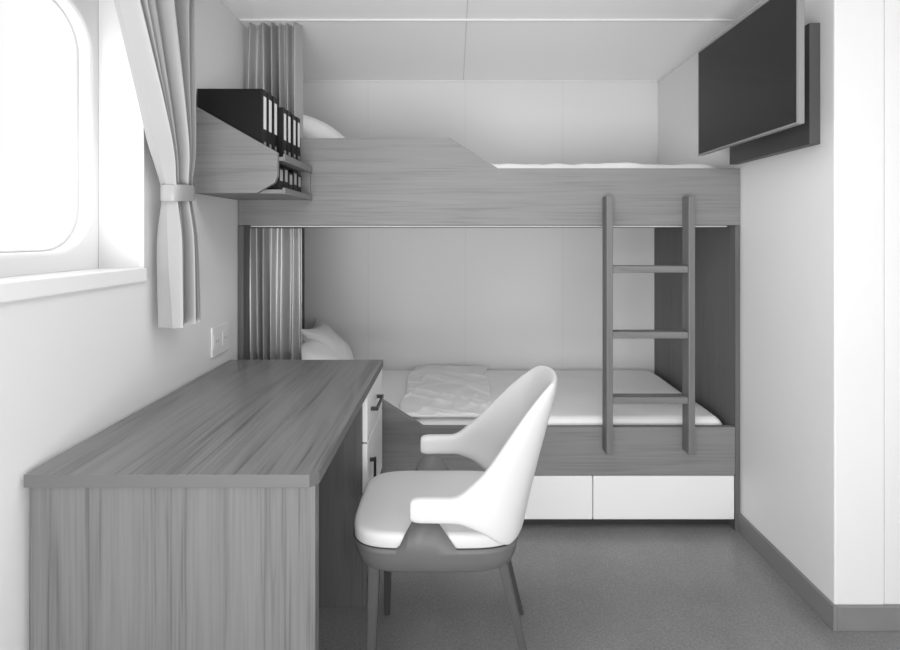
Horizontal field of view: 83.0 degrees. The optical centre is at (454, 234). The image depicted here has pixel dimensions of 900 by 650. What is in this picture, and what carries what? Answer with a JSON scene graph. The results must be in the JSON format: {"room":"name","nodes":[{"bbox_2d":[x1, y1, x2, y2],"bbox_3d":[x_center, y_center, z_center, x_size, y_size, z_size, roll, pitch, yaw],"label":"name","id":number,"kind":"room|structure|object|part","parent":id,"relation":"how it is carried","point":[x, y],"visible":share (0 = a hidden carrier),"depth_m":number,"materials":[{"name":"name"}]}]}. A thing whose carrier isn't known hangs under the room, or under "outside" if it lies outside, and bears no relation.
{"room":"ship cabin","nodes":[
{"label":"ship cabin","id":0,"kind":"room"},
{"bbox_2d":[0,0,288,649],"bbox_3d":[-0.953,0.160,0.865,0.125,2.100,4.130,0,0,0],"label":"wall","id":1,"kind":"structure","parent":0,"point":[74,366],"depth_m":1.42,"materials":[{"name":"paint"}]},
{"bbox_2d":[0,0,146,302],"bbox_3d":[-0.981,-0.315,0.975,0.206,1.150,1.250,0,0,0],"label":"window","id":2,"kind":"structure","parent":1,"relation":"in","point":[75,247],"depth_m":1.41,"materials":[{"name":"white plastic"}]},
{"bbox_3d":[-1.048,-0.315,0.975,0.064,1.150,1.250,0,0,0],"label":"frame","id":3,"kind":"part","parent":2,"relation":"part of","materials":[{"name":"white plastic"}]},
{"bbox_3d":[-0.890,0.113,0.961,0.024,0.039,0.982,0,0,0],"label":"sill","id":4,"kind":"part","parent":2,"relation":"part of","materials":[{"name":"white"}]},
{"bbox_3d":[-0.893,-0.348,0.963,0.014,0.887,0.986,0,0,0],"label":"casing","id":5,"kind":"part","parent":2,"relation":"part of","materials":[{"name":"white plastic"}]},
{"bbox_2d":[211,322,228,357],"bbox_3d":[-0.885,0.393,1.920,0.010,0.110,0.140,0,0,0],"label":"wall socket","id":6,"kind":"object","parent":1,"relation":"attached to","point":[220,333],"visible":1,"depth_m":1.91,"materials":[{"name":"white plastic"}]},
{"bbox_2d":[193,106,311,200],"bbox_3d":[-0.735,-0.291,1.901,0.306,0.301,0.351,0,0,0],"label":"wall shelf","id":7,"kind":"object","parent":1,"relation":"attached to","point":[229,163],"visible":0.93,"depth_m":1.73,"materials":[{"name":"grey wood"}]},
{"bbox_2d":[197,89,266,145],"bbox_3d":[-0.771,-0.386,1.766,0.226,0.233,0.043,0,0,0],"label":"binder","id":8,"kind":"object","parent":7,"relation":"on","point":[245,110],"visible":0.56,"depth_m":1.75,"materials":[{"name":"black plastic"}]},
{"bbox_3d":[-0.745,-0.292,1.734,0.286,0.299,0.018,0,0,0],"label":"panel","id":9,"kind":"part","parent":7,"relation":"part of","materials":[{"name":"grey wood"}]},
{"bbox_2d":[267,92,271,148],"bbox_3d":[-0.770,-0.386,1.812,0.228,0.233,0.043,0,0,0],"label":"binder","id":10,"kind":"object","parent":7,"relation":"on","point":[269,96],"visible":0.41,"depth_m":1.80,"materials":[{"name":"black plastic"}]},
{"bbox_2d":[272,96,277,151],"bbox_3d":[-0.769,-0.386,1.859,0.231,0.233,0.043,0,0,0],"label":"binder","id":11,"kind":"object","parent":7,"relation":"on","point":[274,100],"visible":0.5,"depth_m":1.85,"materials":[{"name":"black"}]},
{"bbox_2d":[267,167,282,188],"bbox_3d":[-0.706,-0.198,1.799,0.187,0.081,0.048,0,0,0],"label":"folder","id":12,"kind":"object","parent":7,"relation":"on","point":[279,184],"visible":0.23,"depth_m":1.78,"materials":[{"name":"black plastic"}]},
{"bbox_2d":[278,107,286,156],"bbox_3d":[-0.759,-0.371,1.903,0.250,0.204,0.041,0,0,0],"label":"binder","id":13,"kind":"object","parent":7,"relation":"on","point":[282,112],"visible":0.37,"depth_m":1.88,"materials":[{"name":"black plastic"}]},
{"bbox_2d":[281,167,287,187],"bbox_3d":[-0.706,-0.201,1.851,0.187,0.087,0.048,0,0,0],"label":"folder","id":14,"kind":"object","parent":7,"relation":"on","point":[285,170],"visible":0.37,"depth_m":1.84,"materials":[{"name":"black plastic"}]},
{"bbox_2d":[287,110,290,156],"bbox_3d":[-0.758,-0.371,1.948,0.252,0.204,0.041,0,0,0],"label":"binder","id":15,"kind":"object","parent":7,"relation":"on","point":[288,112],"visible":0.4,"depth_m":1.94,"materials":[{"name":"black"}]},
{"bbox_2d":[288,172,292,189],"bbox_3d":[-0.706,-0.195,1.904,0.187,0.075,0.048,0,0,0],"label":"folder","id":16,"kind":"object","parent":7,"relation":"on","point":[290,175],"visible":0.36,"depth_m":1.90,"materials":[{"name":"black plastic"}]},
{"bbox_2d":[288,171,296,190],"bbox_3d":[-0.706,-0.201,1.956,0.187,0.087,0.048,0,0,0],"label":"folder","id":17,"kind":"object","parent":7,"relation":"on","point":[294,173],"visible":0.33,"depth_m":1.95,"materials":[{"name":"black plastic"}]},
{"bbox_2d":[291,114,295,158],"bbox_3d":[-0.755,-0.368,1.992,0.258,0.199,0.041,0,0,0],"label":"binder","id":18,"kind":"object","parent":7,"relation":"on","point":[293,118],"visible":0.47,"depth_m":1.98,"materials":[{"name":"black plastic"}]},
{"bbox_2d":[296,117,299,160],"bbox_3d":[-0.754,-0.368,2.035,0.261,0.199,0.041,0,0,0],"label":"binder","id":19,"kind":"object","parent":7,"relation":"on","point":[297,118],"visible":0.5,"depth_m":2.02,"materials":[{"name":"black"}]},
{"bbox_2d":[297,174,300,191],"bbox_3d":[-0.706,-0.197,2.009,0.187,0.079,0.048,0,0,0],"label":"folder","id":20,"kind":"object","parent":7,"relation":"on","point":[298,176],"visible":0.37,"depth_m":2.00,"materials":[{"name":"black plastic"}]},
{"bbox_3d":[-0.738,-0.292,2.070,0.300,0.299,0.012,0,0,0],"label":"panel","id":21,"kind":"part","parent":7,"relation":"part of","materials":[{"name":"grey wood"}]},
{"bbox_2d":[303,82,657,372],"bbox_3d":[0.050,0.160,2.980,2.700,2.100,0.100,0,0,0],"label":"wall","id":22,"kind":"structure","parent":0,"point":[395,296],"depth_m":2.93,"materials":[{"name":"paint"}]},
{"bbox_2d":[465,82,465,365],"bbox_3d":[0.060,0.160,2.929,0.003,2.100,0.001,0,0,0],"label":"trim","id":23,"kind":"structure","parent":22,"relation":"attached to","point":[465,82],"depth_m":2.93,"materials":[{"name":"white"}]},
{"bbox_2d":[303,80,656,81],"bbox_3d":[0.139,-0.886,2.926,2.058,0.008,0.008,0,0,0],"label":"trim","id":24,"kind":"structure","parent":22,"relation":"attached to","point":[303,80],"depth_m":2.92,"materials":[{"name":"white"}]},
{"bbox_2d":[562,82,562,369],"bbox_3d":[0.620,0.160,2.929,0.003,2.100,0.001,0,0,0],"label":"trim","id":25,"kind":"structure","parent":22,"relation":"attached to","point":[562,82],"depth_m":2.93,"materials":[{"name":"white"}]},
{"bbox_2d":[220,0,760,79],"bbox_3d":[0.650,-0.920,0.950,3.900,0.060,4.300,0,0,0],"label":"ceiling","id":26,"kind":"structure","parent":0,"point":[331,50],"depth_m":2.28,"materials":[{"name":"white paint"}]},
{"bbox_2d":[463,0,467,79],"bbox_3d":[0.048,-0.889,0.865,0.004,0.001,4.130,0,0,0],"label":"trim","id":27,"kind":"structure","parent":26,"relation":"attached to","point":[467,0],"depth_m":2.29,"materials":[{"name":"white"}]},
{"bbox_2d":[239,19,735,21],"bbox_3d":[0.133,-0.885,2.100,2.042,0.008,0.016,0,0,0],"label":"rail","id":28,"kind":"object","parent":26,"relation":"attached to","point":[240,20],"visible":1,"depth_m":2.09,"materials":[{"name":"white metal"}]},
{"bbox_2d":[247,22,302,137],"bbox_3d":[-0.764,-0.619,2.143,0.232,0.537,0.059,0,0,0],"label":"curtain","id":29,"kind":"object","parent":28,"relation":"hanging from","point":[275,53],"visible":0.7,"depth_m":2.14,"materials":[{"name":"grey fabric"}]},
{"bbox_2d":[319,524,899,649],"bbox_3d":[0.650,1.240,0.950,3.900,0.060,4.300,0,0,0],"label":"floor","id":30,"kind":"structure","parent":0,"point":[580,586],"depth_m":1.67,"materials":[{"name":"grey carpet"}]},
{"bbox_2d":[24,360,383,649],"bbox_3d":[-0.571,0.850,1.520,0.622,0.720,0.960,0,0,0],"label":"desk","id":31,"kind":"object","parent":30,"relation":"on","point":[219,513],"visible":0.84,"depth_m":1.05,"materials":[{"name":"grey wood"}]},
{"bbox_3d":[-0.584,0.864,1.064,0.591,0.692,0.028,0,0,0],"label":"panel","id":32,"kind":"part","parent":31,"relation":"part of","materials":[{"name":"grey wood"}]},
{"bbox_3d":[-0.295,1.062,1.823,0.014,0.296,0.342,0,0,0],"label":"panel","id":33,"kind":"part","parent":31,"relation":"part of","materials":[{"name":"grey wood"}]},
{"bbox_3d":[-0.293,0.599,1.825,0.016,0.152,0.339,0,0,0],"label":"drawer","id":34,"kind":"part","parent":31,"relation":"part of","materials":[{"name":"white laminate"}]},
{"bbox_3d":[-0.293,0.795,1.825,0.016,0.230,0.339,0,0,0],"label":"door","id":35,"kind":"part","parent":31,"relation":"part of","materials":[{"name":"white laminate"}]},
{"bbox_3d":[-0.275,0.805,1.706,0.022,0.120,0.012,0,0,0],"label":"handle","id":36,"kind":"part","parent":31,"relation":"part of","materials":[{"name":"black metal"}]},
{"bbox_3d":[-0.273,0.588,1.790,0.026,0.012,0.140,0,0,0],"label":"handle","id":37,"kind":"part","parent":31,"relation":"part of","materials":[{"name":"black metal"}]},
{"bbox_2d":[353,365,556,649],"bbox_3d":[0.006,0.799,1.455,0.562,0.822,0.432,0,0,0],"label":"armchair","id":38,"kind":"object","parent":30,"relation":"on","point":[432,517],"visible":1,"depth_m":1.30,"materials":[{"name":"white fabric"}]},
{"bbox_3d":[-0.209,1.024,1.305,0.031,0.372,0.057,0,0,0],"label":"leg","id":39,"kind":"part","parent":38,"relation":"part of","materials":[{"name":"grey metal"}]},
{"bbox_3d":[-0.209,1.024,1.605,0.031,0.372,0.057,0,0,0],"label":"leg","id":40,"kind":"part","parent":38,"relation":"part of","materials":[{"name":"grey"}]},
{"bbox_3d":[-0.050,0.770,1.455,0.444,0.038,0.356,0,0,0],"label":"seat","id":41,"kind":"part","parent":38,"relation":"part of","materials":[{"name":"grey fabric"}]},
{"bbox_3d":[-0.050,0.783,1.455,0.448,0.150,0.364,0,0,0],"label":"seat frame","id":42,"kind":"part","parent":38,"relation":"part of","materials":[{"name":"white plastic"}]},
{"bbox_3d":[0.090,0.587,1.455,0.403,0.402,0.432,0,0,0],"label":"backrest and arm","id":43,"kind":"part","parent":38,"relation":"part of","materials":[{"name":"white plastic"}]},
{"bbox_3d":[0.164,1.024,1.306,0.121,0.372,0.031,0,0,17],"label":"leg","id":44,"kind":"part","parent":38,"relation":"part of","materials":[{"name":"grey"}]},
{"bbox_3d":[0.164,1.024,1.604,0.121,0.372,0.031,0,0,-17],"label":"leg","id":45,"kind":"part","parent":38,"relation":"part of","materials":[{"name":"grey metal"}]},
{"bbox_2d":[238,138,739,530],"bbox_3d":[0.139,0.407,2.504,2.054,1.606,0.848,0,0,0],"label":"bunk bed","id":46,"kind":"object","parent":30,"relation":"on","point":[648,478],"visible":0.45,"depth_m":2.08,"materials":[{"name":"grey wood"}]},
{"bbox_3d":[-0.876,0.586,2.504,0.023,1.249,0.848,0,0,0],"label":"panel","id":47,"kind":"part","parent":46,"relation":"part of","materials":[{"name":"grey fabric"}]},
{"bbox_2d":[251,226,726,226],"bbox_3d":[0.142,-0.036,2.147,2.004,0.006,0.016,0,0,0],"label":"rail","id":48,"kind":"object","parent":46,"relation":"attached to","point":[251,226],"visible":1,"depth_m":2.14,"materials":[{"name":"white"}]},
{"bbox_2d":[250,228,301,359],"bbox_3d":[-0.752,0.341,2.146,0.218,0.738,0.060,0,0,0],"label":"curtain","id":49,"kind":"object","parent":48,"relation":"hanging from","point":[275,253],"visible":0.8,"depth_m":2.15,"materials":[{"name":"grey fabric"}]},
{"bbox_2d":[382,370,721,424],"bbox_3d":[0.140,0.859,2.516,1.990,0.197,0.804,0,0,0],"label":"mattress","id":50,"kind":"object","parent":46,"relation":"on","point":[578,396],"visible":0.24,"depth_m":2.40,"materials":[{"name":"white fabric"}]},
{"bbox_2d":[302,336,343,359],"bbox_3d":[-0.625,0.631,2.345,0.348,0.258,0.383,0,0,10],"label":"pillow","id":51,"kind":"object","parent":50,"relation":"on","point":[311,349],"visible":0.22,"depth_m":2.33,"materials":[{"name":"white fabric"}]},
{"bbox_2d":[302,317,353,359],"bbox_3d":[-0.675,0.614,2.735,0.244,0.291,0.340,0,0,0],"label":"pillow","id":52,"kind":"object","parent":50,"relation":"on","point":[321,332],"visible":0.41,"depth_m":2.67,"materials":[{"name":"white fabric"}]},
{"bbox_2d":[399,365,491,416],"bbox_3d":[-0.033,0.747,2.515,0.438,0.028,0.801,0,0,0],"label":"folded blanket","id":53,"kind":"object","parent":50,"relation":"on","point":[432,390],"visible":0.94,"depth_m":2.41,"materials":[{"name":"white fabric"}]},
{"bbox_3d":[0.275,1.075,2.106,0.577,0.179,0.044,0,0,0],"label":"drawer","id":54,"kind":"part","parent":46,"relation":"part of","materials":[{"name":"white laminate"}]},
{"bbox_2d":[492,162,715,167],"bbox_3d":[0.145,-0.197,2.516,2.010,0.260,0.804,0,0,0],"label":"mattress","id":55,"kind":"object","parent":46,"relation":"on","point":[623,164],"visible":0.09,"depth_m":2.15,"materials":[{"name":"white fabric"}]},
{"bbox_2d":[303,115,344,137],"bbox_3d":[-0.655,-0.446,2.540,0.356,0.252,0.540,0,0,-8],"label":"pillow","id":56,"kind":"object","parent":55,"relation":"on","point":[312,127],"visible":0.18,"depth_m":2.35,"materials":[{"name":"white fabric"}]},
{"bbox_2d":[602,196,694,454],"bbox_3d":[0.777,0.359,2.048,0.352,1.029,0.060,0,0,0],"label":"ladder","id":57,"kind":"object","parent":46,"relation":"attached to","point":[687,334],"visible":1,"depth_m":2.02,"materials":[{"name":"grey wood"}]},
{"bbox_3d":[0.614,0.359,2.048,0.026,1.029,0.060,0,0,0],"label":"rail","id":58,"kind":"part","parent":57,"relation":"part of","materials":[{"name":"grey wood"}]},
{"bbox_3d":[0.940,0.359,2.048,0.026,1.029,0.060,0,0,0],"label":"rail","id":59,"kind":"part","parent":57,"relation":"part of","materials":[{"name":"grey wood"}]},
{"bbox_3d":[0.855,1.075,2.106,0.578,0.179,0.044,0,0,0],"label":"drawer","id":60,"kind":"part","parent":46,"relation":"part of","materials":[{"name":"white laminate"}]},
{"bbox_3d":[1.156,0.586,2.504,0.020,1.249,0.848,0,0,0],"label":"panel","id":61,"kind":"part","parent":46,"relation":"part of","materials":[{"name":"grey wood"}]},
{"bbox_2d":[658,0,883,604],"bbox_3d":[1.245,0.160,2.248,0.154,2.100,1.364,0,0,0],"label":"wall","id":62,"kind":"structure","parent":0,"point":[812,218],"depth_m":1.61,"materials":[{"name":"paint"}]},
{"bbox_2d":[657,0,764,81],"bbox_3d":[1.164,-0.886,2.248,0.008,0.008,1.364,0,0,0],"label":"trim","id":63,"kind":"structure","parent":62,"relation":"attached to","point":[761,1],"depth_m":2.27,"materials":[{"name":"white"}]},
{"bbox_2d":[730,23,819,164],"bbox_3d":[1.149,-0.484,1.863,0.035,0.388,0.475,0,0,0],"label":"board","id":64,"kind":"object","parent":62,"relation":"attached to","point":[805,135],"visible":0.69,"depth_m":1.64,"materials":[{"name":"grey wood"}]},
{"bbox_2d":[698,0,803,155],"bbox_3d":[1.081,-0.555,1.843,0.102,0.440,0.627,0,0,0],"label":"television","id":65,"kind":"object","parent":64,"relation":"attached to","point":[751,76],"visible":1,"depth_m":1.76,"materials":[{"name":"grey plastic"}]},
{"bbox_2d":[738,513,836,630],"bbox_3d":[1.162,1.173,1.819,0.012,0.074,0.530,0,0,0],"label":"baseboard","id":66,"kind":"structure","parent":62,"relation":"attached to","point":[791,574],"depth_m":1.75,"materials":[{"name":"grey wood"}]},
{"bbox_2d":[884,0,899,604],"bbox_3d":[1.912,0.160,1.617,1.176,2.100,0.098,0,0,0],"label":"wall","id":67,"kind":"structure","parent":0,"point":[891,7],"depth_m":1.57,"materials":[{"name":"paint"}]},
{"bbox_2d":[836,605,899,630],"bbox_3d":[1.834,1.173,1.560,1.332,0.074,0.012,0,0,0],"label":"baseboard","id":68,"kind":"structure","parent":67,"relation":"attached to","point":[849,617],"depth_m":1.55,"materials":[{"name":"grey wood"}]},
{"bbox_3d":[-0.828,-0.865,1.015,0.024,0.049,1.330,0,0,0],"label":"rail","id":69,"kind":"object","parent":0,"visible":0},
{"bbox_2d":[114,0,199,327],"bbox_3d":[-0.829,-0.282,1.375,0.092,1.105,0.450,0,0,0],"label":"window curtain","id":70,"kind":"object","parent":69,"relation":"hanging from","point":[158,36],"visible":1,"depth_m":1.47,"materials":[{"name":"grey fabric"}]}
]}

